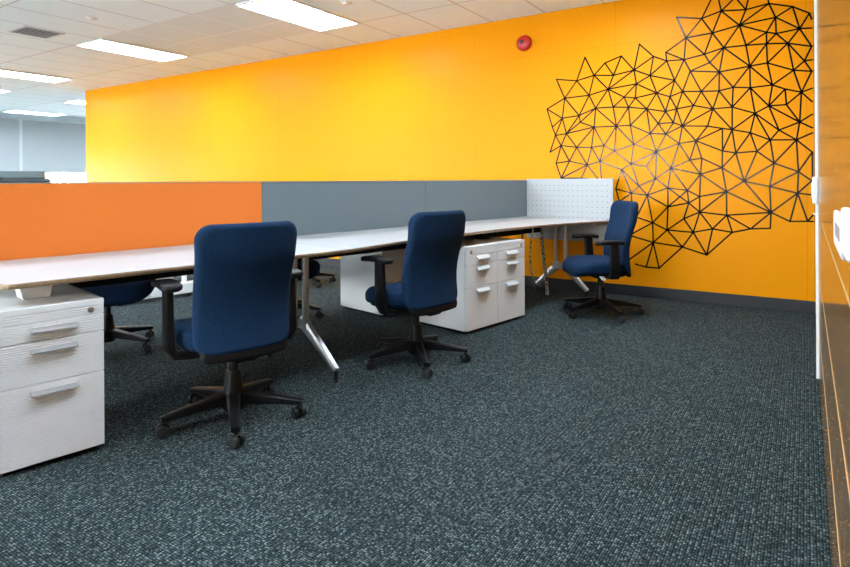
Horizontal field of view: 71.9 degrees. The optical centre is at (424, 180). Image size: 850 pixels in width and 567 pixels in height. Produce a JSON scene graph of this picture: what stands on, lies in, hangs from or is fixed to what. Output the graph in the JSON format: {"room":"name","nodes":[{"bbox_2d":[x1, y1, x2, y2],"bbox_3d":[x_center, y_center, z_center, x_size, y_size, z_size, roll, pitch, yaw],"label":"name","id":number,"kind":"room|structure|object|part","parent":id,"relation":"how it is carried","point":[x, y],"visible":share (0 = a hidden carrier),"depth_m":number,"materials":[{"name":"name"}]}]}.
{"room":"open-plan office","nodes":[
{"label":"open-plan office","id":0,"kind":"room"},
{"bbox_2d":[0,117,81,170],"bbox_3d":[-13.246,-0.237,13.371,0.180,2.940,18.000,0,0,33],"label":"wall","id":1,"kind":"structure","parent":0,"point":[20,120],"depth_m":16.31,"materials":[{"name":"white paint"}]},
{"bbox_2d":[0,118,19,170],"bbox_3d":[-11.905,-0.958,15.215,0.024,1.475,2.440,0,0,33],"label":"roller blind","id":2,"kind":"object","parent":1,"relation":"attached to","point":[9,128],"visible":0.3,"depth_m":16.04,"materials":[{"name":"grey fabric"}]},
{"bbox_2d":[22,120,85,172],"bbox_3d":[-10.463,-0.967,17.436,0.024,1.475,2.705,0,0,33],"label":"roller blind","id":3,"kind":"object","parent":1,"relation":"attached to","point":[48,147],"visible":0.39,"depth_m":16.98,"materials":[{"name":"grey fabric"}]},
{"bbox_2d":[0,0,617,123],"bbox_3d":[-5.515,-1.815,8.344,18.680,0.120,18.400,0,0,33],"label":"ceiling","id":4,"kind":"structure","parent":0,"point":[215,34],"depth_m":7.04,"materials":[{"name":"tile"}]},
{"bbox_2d":[0,89,11,93],"bbox_3d":[-8.533,-1.726,10.930,0.610,0.022,1.230,0,0,33],"label":"recessed light","id":5,"kind":"object","parent":4,"relation":"in","point":[1,90],"visible":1,"depth_m":11.29,"materials":[{"name":"white paint"}]},
{"bbox_2d":[2,109,66,115],"bbox_3d":[-9.898,-1.717,14.887,0.610,0.022,1.230,0,0,33],"label":"recessed light","id":6,"kind":"object","parent":4,"relation":"in","point":[13,110],"visible":1,"depth_m":14.85,"materials":[{"name":"white paint"}]},
{"bbox_2d":[14,111,58,115],"bbox_3d":[-9.898,-1.724,14.887,0.566,0.008,1.186,0,0,33],"label":"diffuser","id":7,"kind":"object","parent":6,"relation":"attached to","point":[21,112],"depth_m":14.92,"materials":[{"name":"white plastic"}]},
{"bbox_2d":[7,26,64,38],"bbox_3d":[-4.613,-1.753,6.959,0.440,0.017,0.440,0,0,33],"label":"ceiling vent","id":8,"kind":"object","parent":4,"relation":"in","point":[24,30],"visible":1,"depth_m":6.95,"materials":[{"name":"grey metal"}]},
{"bbox_2d":[0,69,72,82],"bbox_3d":[-6.633,-1.737,9.696,0.610,0.022,1.230,0,0,33],"label":"recessed light","id":9,"kind":"object","parent":4,"relation":"in","point":[3,72],"visible":1,"depth_m":9.79,"materials":[{"name":"white paint"}]},
{"bbox_2d":[63,99,85,104],"bbox_3d":[-7.382,-1.733,13.253,0.610,0.022,1.230,0,0,33],"label":"recessed light","id":10,"kind":"object","parent":4,"relation":"in","point":[82,102],"visible":0.28,"depth_m":12.89,"materials":[{"name":"white paint"}]},
{"bbox_2d":[85,16,97,20],"bbox_3d":[-3.627,-1.757,6.367,0.124,0.021,0.124,0,0,33],"label":"smoke detector","id":11,"kind":"object","parent":4,"relation":"attached to","point":[87,17],"visible":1,"depth_m":6.34,"materials":[{"name":"white plastic"}]},
{"bbox_2d":[77,38,189,61],"bbox_3d":[-3.920,-1.754,7.934,0.610,0.022,1.230,0,0,33],"label":"recessed light","id":12,"kind":"object","parent":4,"relation":"in","point":[101,44],"visible":1,"depth_m":7.88,"materials":[{"name":"white paint"}]},
{"bbox_2d":[235,0,359,31],"bbox_3d":[-1.321,-1.771,6.246,0.610,0.022,1.230,0,0,33],"label":"recessed light","id":13,"kind":"object","parent":4,"relation":"in","point":[297,12],"visible":1,"depth_m":6.22,"materials":[{"name":"white paint"}]},
{"bbox_2d":[340,1,351,4],"bbox_3d":[-0.789,-1.775,5.871,0.124,0.021,0.124,0,0,33],"label":"smoke detector","id":14,"kind":"object","parent":4,"relation":"attached to","point":[341,2],"visible":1,"depth_m":5.84,"materials":[{"name":"white plastic"}]},
{"bbox_2d":[0,265,831,566],"bbox_3d":[-5.496,1.244,8.344,18.680,0.120,18.400,0,0,33],"label":"floor","id":15,"kind":"structure","parent":0,"point":[678,433],"depth_m":2.45,"materials":[{"name":"carpet"}]},
{"bbox_2d":[0,171,50,182],"bbox_3d":[-4.979,0.535,7.005,0.860,1.292,0.797,0,0,-32],"label":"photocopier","id":16,"kind":"object","parent":15,"relation":"on","point":[5,176],"visible":0.25,"depth_m":6.87,"materials":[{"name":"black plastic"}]},
{"bbox_3d":[-5.036,-0.067,7.042,0.790,0.087,0.620,0,0,-32],"label":"lid","id":17,"kind":"part","parent":16,"relation":"part of","materials":[{"name":"grey plastic"}]},
{"bbox_2d":[0,284,104,476],"bbox_3d":[-1.710,0.834,2.580,0.599,0.654,0.376,0,0,44],"label":"drawer pedestal","id":18,"kind":"object","parent":15,"relation":"on","point":[52,346],"visible":0.98,"depth_m":2.38,"materials":[{"name":"white laminate"},{"name":"satin steel"}]},
{"bbox_3d":[-1.721,0.520,2.589,0.575,0.026,0.376,0,0,44],"label":"panel","id":19,"kind":"part","parent":18,"relation":"part of","materials":[{"name":"white"}]},
{"bbox_3d":[-1.521,0.550,2.396,0.018,0.034,0.374,0,0,44],"label":"lock rail","id":20,"kind":"part","parent":18,"relation":"part of","materials":[{"name":"white wood"}]},
{"bbox_3d":[-1.519,0.730,2.396,0.018,0.168,0.374,0,0,44],"label":"drawer","id":21,"kind":"part","parent":18,"relation":"part of","materials":[{"name":"white wood"}]},
{"bbox_3d":[-1.520,0.607,2.396,0.018,0.072,0.374,0,0,44],"label":"drawer","id":22,"kind":"part","parent":18,"relation":"part of","materials":[{"name":"white wood"}]},
{"bbox_3d":[-1.518,0.976,2.396,0.018,0.316,0.374,0,0,44],"label":"drawer","id":23,"kind":"part","parent":18,"relation":"part of","materials":[{"name":"white wood"}]},
{"bbox_3d":[-1.503,0.850,2.382,0.026,0.016,0.168,0,0,44],"label":"handle","id":24,"kind":"part","parent":18,"relation":"part of","materials":[{"name":"grey metal"}]},
{"bbox_3d":[-1.504,0.680,2.382,0.026,0.016,0.168,0,0,44],"label":"handle","id":25,"kind":"part","parent":18,"relation":"part of","materials":[{"name":"grey metal"}]},
{"bbox_3d":[-1.505,0.599,2.382,0.026,0.016,0.168,0,0,44],"label":"handle","id":26,"kind":"part","parent":18,"relation":"part of","materials":[{"name":"grey metal"}]},
{"bbox_2d":[80,279,155,352],"bbox_3d":[-2.219,0.681,4.075,0.694,0.965,0.650,0,0,-42],"label":"chair","id":27,"kind":"object","parent":15,"relation":"on","point":[129,292],"visible":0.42,"depth_m":3.96,"materials":[{"name":"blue fabric"}]},
{"bbox_3d":[-2.191,1.060,3.874,0.062,0.076,0.299,0,0,-3],"label":"arm","id":28,"kind":"part","parent":27,"relation":"part of","materials":[{"name":"black plastic"}]},
{"bbox_3d":[-2.159,0.747,4.008,0.500,0.132,0.460,0,0,-42],"label":"seat","id":29,"kind":"part","parent":27,"relation":"part of","materials":[{"name":"blue fabric"}]},
{"bbox_3d":[-2.024,1.059,4.009,0.299,0.076,0.062,0,0,15],"label":"arm","id":30,"kind":"part","parent":27,"relation":"part of","materials":[{"name":"black plastic"}]},
{"bbox_3d":[-2.101,1.059,4.209,0.062,0.076,0.299,0,0,33],"label":"arm","id":31,"kind":"part","parent":27,"relation":"part of","materials":[{"name":"black plastic"}]},
{"bbox_2d":[117,275,192,305],"bbox_3d":[-2.656,0.788,6.113,0.800,0.758,1.600,0,0,44],"label":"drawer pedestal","id":32,"kind":"object","parent":15,"relation":"on","point":[187,285],"visible":0.14,"depth_m":5.86,"materials":[{"name":"white laminate"}]},
{"bbox_3d":[-2.841,1.080,5.919,0.720,0.105,0.820,0,0,44],"label":"foot rail","id":33,"kind":"part","parent":32,"relation":"part of","materials":[{"name":"white"}]},
{"bbox_2d":[0,243,347,382],"bbox_3d":[-1.333,0.778,3.100,0.940,0.760,1.618,0,0,44],"label":"desk","id":34,"kind":"object","parent":15,"relation":"on","point":[31,278],"visible":0.71,"depth_m":2.91,"materials":[{"name":"grey laminate"}]},
{"bbox_2d":[0,269,193,289],"bbox_3d":[-1.581,0.487,3.337,0.200,0.126,1.503,0,0,44],"label":"cable tray","id":35,"kind":"object","parent":34,"relation":"on","point":[94,283],"depth_m":3.18,"materials":[{"name":"plastic"}]},
{"bbox_2d":[0,181,261,260],"bbox_3d":[-1.691,0.214,3.442,0.037,0.413,1.620,0,0,44],"label":"screen","id":36,"kind":"object","parent":34,"relation":"attached to","point":[37,220],"visible":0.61,"depth_m":3.33,"materials":[{"name":"orange fabric"}]},
{"bbox_2d":[151,221,306,449],"bbox_3d":[-0.934,0.673,2.836,0.696,0.965,0.681,0,0,-38],"label":"chair","id":37,"kind":"object","parent":15,"relation":"on","point":[244,296],"visible":1,"depth_m":2.66,"materials":[{"name":"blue fabric"}]},
{"bbox_3d":[-1.090,0.652,2.704,0.220,0.335,0.085,0,0,-38],"label":"armrest","id":38,"kind":"part","parent":37,"relation":"part of","materials":[{"name":"black plastic"}]},
{"bbox_3d":[-0.971,0.740,2.892,0.500,0.132,0.460,0,0,-38],"label":"seat","id":39,"kind":"part","parent":37,"relation":"part of","materials":[{"name":"blue fabric"}]},
{"bbox_3d":[-1.073,1.053,2.729,0.299,0.076,0.062,0,0,-38],"label":"arm","id":40,"kind":"part","parent":37,"relation":"part of","materials":[{"name":"black plastic"}]},
{"bbox_3d":[-1.079,1.053,2.944,0.299,0.076,0.062,0,0,35],"label":"arm","id":41,"kind":"part","parent":37,"relation":"part of","materials":[{"name":"black plastic"}]},
{"bbox_3d":[-0.868,1.052,2.669,0.062,0.076,0.299,0,0,-20],"label":"arm","id":42,"kind":"part","parent":37,"relation":"part of","materials":[{"name":"black plastic"}]},
{"bbox_3d":[-0.814,0.486,2.689,0.477,0.592,0.173,0,0,-38],"label":"backrest","id":43,"kind":"part","parent":37,"relation":"part of","materials":[{"name":"blue fabric"}]},
{"bbox_3d":[-0.877,1.052,3.016,0.062,0.076,0.299,0,0,17],"label":"arm","id":44,"kind":"part","parent":37,"relation":"part of","materials":[{"name":"black plastic"}]},
{"bbox_3d":[-0.747,1.051,2.846,0.299,0.076,0.062,0,0,-1],"label":"arm","id":45,"kind":"part","parent":37,"relation":"part of","materials":[{"name":"black plastic"}]},
{"bbox_3d":[-0.761,0.650,2.962,0.220,0.335,0.085,0,0,-38],"label":"armrest","id":46,"kind":"part","parent":37,"relation":"part of","materials":[{"name":"black plastic"}]},
{"bbox_2d":[297,260,323,318],"bbox_3d":[-1.228,0.675,4.979,0.643,0.965,0.687,0,0,43],"label":"chair","id":47,"kind":"object","parent":15,"relation":"on","point":[314,266],"visible":0.14,"depth_m":4.90,"materials":[{"name":"black fabric"}]},
{"bbox_3d":[-1.161,0.741,4.917,0.460,0.132,0.500,0,0,43],"label":"seat","id":48,"kind":"part","parent":47,"relation":"part of","materials":[{"name":"blue fabric"}]},
{"bbox_3d":[-1.027,1.052,4.936,0.299,0.076,0.062,0,0,8],"label":"arm","id":49,"kind":"part","parent":47,"relation":"part of","materials":[{"name":"black plastic"}]},
{"bbox_2d":[311,272,335,287],"bbox_3d":[-1.333,0.676,6.556,0.685,0.965,0.655,0,0,-37],"label":"chair","id":50,"kind":"object","parent":15,"relation":"on","point":[332,279],"visible":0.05,"depth_m":6.62,"materials":[{"name":"black plastic"}]},
{"bbox_3d":[-1.176,1.053,6.639,0.299,0.076,0.062,0,0,-19],"label":"arm","id":51,"kind":"part","parent":50,"relation":"part of","materials":[{"name":"black plastic"}]},
{"bbox_2d":[340,248,405,316],"bbox_3d":[-0.440,0.826,5.263,0.599,0.654,0.376,0,0,44],"label":"drawer pedestal","id":52,"kind":"object","parent":15,"relation":"on","point":[357,276],"visible":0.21,"depth_m":5.11,"materials":[{"name":"white painted metal"}]},
{"bbox_3d":[-0.631,0.970,5.447,0.018,0.316,0.374,0,0,44],"label":"drawer","id":53,"kind":"part","parent":52,"relation":"part of","materials":[{"name":"white"}]},
{"bbox_2d":[296,226,494,261],"bbox_3d":[-0.215,0.466,4.269,0.933,0.150,1.609,0,0,44],"label":"desk","id":54,"kind":"object","parent":15,"relation":"on","point":[384,239],"visible":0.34,"depth_m":4.07,"materials":[{"name":"grey laminate"}]},
{"bbox_2d":[262,180,424,235],"bbox_3d":[-0.569,0.207,4.608,0.037,0.413,1.611,0,0,44],"label":"screen","id":55,"kind":"object","parent":54,"relation":"attached to","point":[314,207],"visible":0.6,"depth_m":4.51,"materials":[{"name":"grey fabric"}]},
{"bbox_2d":[297,244,406,261],"bbox_3d":[-0.459,0.480,4.504,0.200,0.126,1.494,0,0,44],"label":"cable tray","id":56,"kind":"object","parent":54,"relation":"on","point":[402,246],"depth_m":4.37,"materials":[{"name":"plastic"}]},
{"bbox_2d":[361,210,470,378],"bbox_3d":[-0.079,0.668,3.748,0.689,0.965,0.654,0,0,-45],"label":"chair","id":57,"kind":"object","parent":15,"relation":"on","point":[428,286],"visible":1,"depth_m":3.54,"materials":[{"name":"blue fabric"}]},
{"bbox_3d":[-0.107,0.734,3.779,0.500,0.132,0.460,0,0,-45],"label":"seat","id":58,"kind":"part","parent":57,"relation":"part of","materials":[{"name":"blue fabric"}]},
{"bbox_3d":[-0.217,1.047,3.642,0.299,0.076,0.062,0,0,-30],"label":"arm","id":59,"kind":"part","parent":57,"relation":"part of","materials":[{"name":"black plastic"}]},
{"bbox_3d":[-0.202,0.649,3.578,0.220,0.330,0.085,0,0,-45],"label":"armrest","id":60,"kind":"part","parent":57,"relation":"part of","materials":[{"name":"black plastic"}]},
{"bbox_3d":[-0.190,1.047,3.859,0.066,0.076,0.300,0,0,-45],"label":"arm","id":61,"kind":"part","parent":57,"relation":"part of","materials":[{"name":"black plastic"}]},
{"bbox_3d":[-0.021,1.046,3.555,0.062,0.076,0.299,0,0,-12],"label":"arm","id":62,"kind":"part","parent":57,"relation":"part of","materials":[{"name":"black plastic"}]},
{"bbox_3d":[0.015,1.046,3.899,0.062,0.076,0.299,0,0,24],"label":"arm","id":63,"kind":"part","parent":57,"relation":"part of","materials":[{"name":"black plastic"}]},
{"bbox_3d":[0.074,0.480,3.596,0.477,0.592,0.173,0,0,-45],"label":"backrest","id":64,"kind":"part","parent":57,"relation":"part of","materials":[{"name":"blue fabric"}]},
{"bbox_3d":[0.122,1.045,3.714,0.299,0.076,0.062,0,0,6],"label":"arm","id":65,"kind":"part","parent":57,"relation":"part of","materials":[{"name":"black plastic"}]},
{"bbox_2d":[419,240,497,333],"bbox_3d":[0.243,0.822,4.674,0.599,0.654,0.376,0,0,44],"label":"drawer pedestal","id":66,"kind":"object","parent":15,"relation":"on","point":[476,308],"visible":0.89,"depth_m":4.45,"materials":[{"name":"white painted metal"},{"name":"brushed aluminium"}]},
{"bbox_3d":[0.232,0.508,4.683,0.575,0.026,0.376,0,0,44],"label":"panel","id":67,"kind":"part","parent":66,"relation":"part of","materials":[{"name":"white"}]},
{"bbox_3d":[0.432,0.538,4.490,0.018,0.034,0.374,0,0,44],"label":"lock rail","id":68,"kind":"part","parent":66,"relation":"part of","materials":[{"name":"white"}]},
{"bbox_3d":[0.434,0.718,4.490,0.018,0.168,0.374,0,0,44],"label":"drawer","id":69,"kind":"part","parent":66,"relation":"part of","materials":[{"name":"white"}]},
{"bbox_3d":[0.433,0.594,4.490,0.018,0.072,0.374,0,0,44],"label":"drawer","id":70,"kind":"part","parent":66,"relation":"part of","materials":[{"name":"white"}]},
{"bbox_3d":[0.435,0.964,4.490,0.018,0.316,0.374,0,0,44],"label":"drawer","id":71,"kind":"part","parent":66,"relation":"part of","materials":[{"name":"white"}]},
{"bbox_3d":[0.449,0.664,4.475,0.026,0.030,0.148,0,0,44],"label":"handle","id":72,"kind":"part","parent":66,"relation":"part of","materials":[{"name":"grey metal"}]},
{"bbox_3d":[0.448,0.583,4.475,0.026,0.030,0.148,0,0,44],"label":"handle","id":73,"kind":"part","parent":66,"relation":"part of","materials":[{"name":"grey metal"}]},
{"bbox_3d":[0.450,0.834,4.475,0.026,0.030,0.148,0,0,44],"label":"handle","id":74,"kind":"part","parent":66,"relation":"part of","materials":[{"name":"grey metal"}]},
{"bbox_2d":[463,235,524,324],"bbox_3d":[0.504,0.820,4.946,0.599,0.654,0.376,0,0,44],"label":"drawer pedestal","id":75,"kind":"object","parent":15,"relation":"on","point":[510,282],"visible":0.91,"depth_m":4.75,"materials":[{"name":"white painted metal"}]},
{"bbox_3d":[0.494,0.506,4.954,0.575,0.026,0.376,0,0,44],"label":"panel","id":76,"kind":"part","parent":75,"relation":"part of","materials":[{"name":"white"}]},
{"bbox_3d":[0.694,0.536,4.762,0.018,0.034,0.374,0,0,44],"label":"lock rail","id":77,"kind":"part","parent":75,"relation":"part of","materials":[{"name":"white metal"}]},
{"bbox_3d":[0.697,0.962,4.762,0.018,0.316,0.374,0,0,44],"label":"drawer","id":78,"kind":"part","parent":75,"relation":"part of","materials":[{"name":"white"}]},
{"bbox_3d":[0.694,0.593,4.762,0.018,0.072,0.374,0,0,44],"label":"drawer","id":79,"kind":"part","parent":75,"relation":"part of","materials":[{"name":"white"}]},
{"bbox_3d":[0.695,0.716,4.762,0.018,0.168,0.374,0,0,44],"label":"drawer","id":80,"kind":"part","parent":75,"relation":"part of","materials":[{"name":"white"}]},
{"bbox_3d":[0.711,0.833,4.747,0.026,0.030,0.148,0,0,44],"label":"handle","id":81,"kind":"part","parent":75,"relation":"part of","materials":[{"name":"grey metal"}]},
{"bbox_3d":[0.710,0.663,4.747,0.026,0.030,0.148,0,0,44],"label":"handle","id":82,"kind":"part","parent":75,"relation":"part of","materials":[{"name":"grey metal"}]},
{"bbox_3d":[0.710,0.582,4.747,0.026,0.030,0.148,0,0,44],"label":"handle","id":83,"kind":"part","parent":75,"relation":"part of","materials":[{"name":"grey metal"}]},
{"bbox_2d":[465,216,608,296],"bbox_3d":[0.911,0.764,5.406,0.978,0.760,1.579,0,0,44],"label":"desk","id":84,"kind":"object","parent":15,"relation":"on","point":[514,225],"visible":0.7,"depth_m":5.61,"materials":[{"name":"grey laminate"}]},
{"bbox_2d":[425,180,526,220],"bbox_3d":[0.539,0.200,5.760,0.038,0.413,1.581,0,0,44],"label":"screen","id":85,"kind":"object","parent":84,"relation":"attached to","point":[478,199],"visible":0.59,"depth_m":5.73,"materials":[{"name":"grey fabric"}]},
{"bbox_2d":[468,228,540,236],"bbox_3d":[0.649,0.473,5.656,0.200,0.126,1.464,0,0,44],"label":"cable tray","id":86,"kind":"object","parent":84,"relation":"on","point":[525,231],"depth_m":5.73,"materials":[{"name":"black plastic"}]},
{"bbox_2d":[521,229,526,294],"bbox_3d":[0.971,0.784,5.751,0.049,0.682,0.042,0,0,33],"label":"hanging cable","id":87,"kind":"object","parent":84,"relation":"hanging from","point":[522,229],"visible":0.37,"depth_m":5.75,"materials":[{"name":"black plastic"}]},
{"bbox_2d":[529,228,536,285],"bbox_3d":[1.050,0.734,5.702,0.021,0.588,0.127,0,0,37],"label":"cable","id":88,"kind":"object","parent":84,"relation":"hanging from","point":[532,228],"visible":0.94,"depth_m":5.67,"materials":[{"name":"black plastic"}]},
{"bbox_2d":[540,227,548,294],"bbox_3d":[1.185,0.786,5.804,0.108,0.697,0.045,0,0,-33],"label":"hanging cable","id":89,"kind":"object","parent":84,"relation":"hanging from","point":[542,228],"visible":0.85,"depth_m":5.78,"materials":[{"name":"grey plastic"}]},
{"bbox_2d":[526,178,613,241],"bbox_3d":[1.455,0.296,5.994,0.995,0.630,0.042,0,0,44],"label":"pegboard panel","id":90,"kind":"object","parent":84,"relation":"attached to","point":[558,198],"visible":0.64,"depth_m":5.95,"materials":[{"name":"silver metal"}]},
{"bbox_2d":[562,200,642,323],"bbox_3d":[1.508,0.658,4.994,0.667,0.965,0.696,0,0,-4],"label":"chair","id":91,"kind":"object","parent":15,"relation":"on","point":[615,261],"visible":1,"depth_m":4.88,"materials":[{"name":"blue fabric"}]},
{"bbox_3d":[1.365,1.037,5.121,0.299,0.076,0.062,0,0,42],"label":"arm","id":92,"kind":"part","parent":91,"relation":"part of","materials":[{"name":"black plastic"}]},
{"bbox_3d":[1.341,1.038,4.909,0.299,0.076,0.062,0,0,-29],"label":"arm","id":93,"kind":"part","parent":91,"relation":"part of","materials":[{"name":"black plastic"}]},
{"bbox_3d":[1.493,0.656,5.207,0.085,0.295,0.220,0,0,-4],"label":"armrest","id":94,"kind":"part","parent":91,"relation":"part of","materials":[{"name":"black plastic"}]},
{"bbox_3d":[1.433,0.725,4.994,0.460,0.132,0.500,0,0,-4],"label":"seat","id":95,"kind":"part","parent":91,"relation":"part of","materials":[{"name":"blue fabric"}]},
{"bbox_3d":[1.536,1.036,4.820,0.062,0.076,0.299,0,0,-11],"label":"arm","id":96,"kind":"part","parent":91,"relation":"part of","materials":[{"name":"black plastic"}]},
{"bbox_3d":[1.522,0.656,4.790,0.085,0.295,0.220,0,0,-4],"label":"armrest","id":97,"kind":"part","parent":91,"relation":"part of","materials":[{"name":"black plastic"}]},
{"bbox_3d":[1.689,0.470,5.012,0.173,0.592,0.477,0,0,-4],"label":"backrest","id":98,"kind":"part","parent":91,"relation":"part of","materials":[{"name":"blue fabric"}]},
{"bbox_3d":[1.681,1.036,4.978,0.299,0.076,0.062,0,0,7],"label":"arm","id":99,"kind":"part","parent":91,"relation":"part of","materials":[{"name":"black plastic"}]},
{"bbox_2d":[86,0,814,300],"bbox_3d":[-1.562,-0.310,8.220,11.930,2.940,0.140,0,0,33],"label":"wall","id":100,"kind":"structure","parent":0,"point":[461,103],"depth_m":6.33,"materials":[{"name":"yellow paint"}]},
{"bbox_2d":[517,35,531,50],"bbox_3d":[1.073,-1.500,6.376,0.172,0.172,0.078,0,0,33],"label":"bell","id":101,"kind":"object","parent":100,"relation":"attached to","point":[524,42],"visible":1,"depth_m":6.35,"materials":[{"name":"red metal"}]},
{"bbox_2d":[315,258,814,313],"bbox_3d":[-1.645,1.108,8.188,11.810,0.105,0.014,0,0,33],"label":"baseboard","id":102,"kind":"structure","parent":100,"relation":"attached to","point":[803,306],"depth_m":5.53,"materials":[{"name":"black"}]},
{"bbox_2d":[546,0,813,268],"bbox_3d":[2.300,-0.456,5.627,2.384,2.619,0.001,0,0,33],"label":"wall decal","id":103,"kind":"object","parent":100,"relation":"attached to","point":[770,211],"depth_m":5.44,"materials":[{"name":"black plastic"}]},
{"bbox_2d":[813,0,849,566],"bbox_3d":[0.363,-0.322,0.343,0.120,2.940,10.974,0,0,33],"label":"wall","id":104,"kind":"structure","parent":0,"point":[833,16],"depth_m":1.47,"materials":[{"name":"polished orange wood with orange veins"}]},
{"bbox_2d":[811,177,817,203],"bbox_3d":[2.208,0.053,3.318,0.031,0.150,0.100,0,0,33],"label":"light switch","id":105,"kind":"object","parent":104,"relation":"attached to","point":[814,184],"visible":0.98,"depth_m":3.28,"materials":[{"name":"white plastic"}]},
{"bbox_2d":[814,0,818,378],"bbox_3d":[2.247,-0.334,3.366,0.013,2.940,0.015,0,0,33],"label":"trim","id":106,"kind":"structure","parent":104,"relation":"attached to","point":[815,1],"depth_m":3.36,"materials":[{"name":"white"}]},
{"bbox_2d":[819,333,840,566],"bbox_3d":[0.027,0.840,-0.074,0.001,0.003,7.900,0,0,33],"label":"trim","id":107,"kind":"structure","parent":104,"relation":"attached to","point":[819,333],"depth_m":1.66,"materials":[{"name":"brown"}]},
{"bbox_2d":[818,215,849,306],"bbox_3d":[0.024,0.205,-0.074,0.001,0.003,7.900,0,0,33],"label":"trim","id":108,"kind":"structure","parent":104,"relation":"attached to","point":[818,215],"depth_m":1.28,"materials":[{"name":"brown"}]},
{"bbox_2d":[819,278,849,498],"bbox_3d":[0.025,0.530,-0.074,0.001,0.003,7.900,0,0,33],"label":"trim","id":109,"kind":"structure","parent":104,"relation":"attached to","point":[819,278],"depth_m":1.30,"materials":[{"name":"brown"}]},
{"bbox_2d":[833,207,849,262],"bbox_3d":[0.726,0.088,1.019,0.013,0.093,0.560,0,0,33],"label":"wall control box","id":110,"kind":"object","parent":104,"relation":"attached to","point":[841,220],"visible":1,"depth_m":0.90,"materials":[{"name":"white plastic"}]}
]}

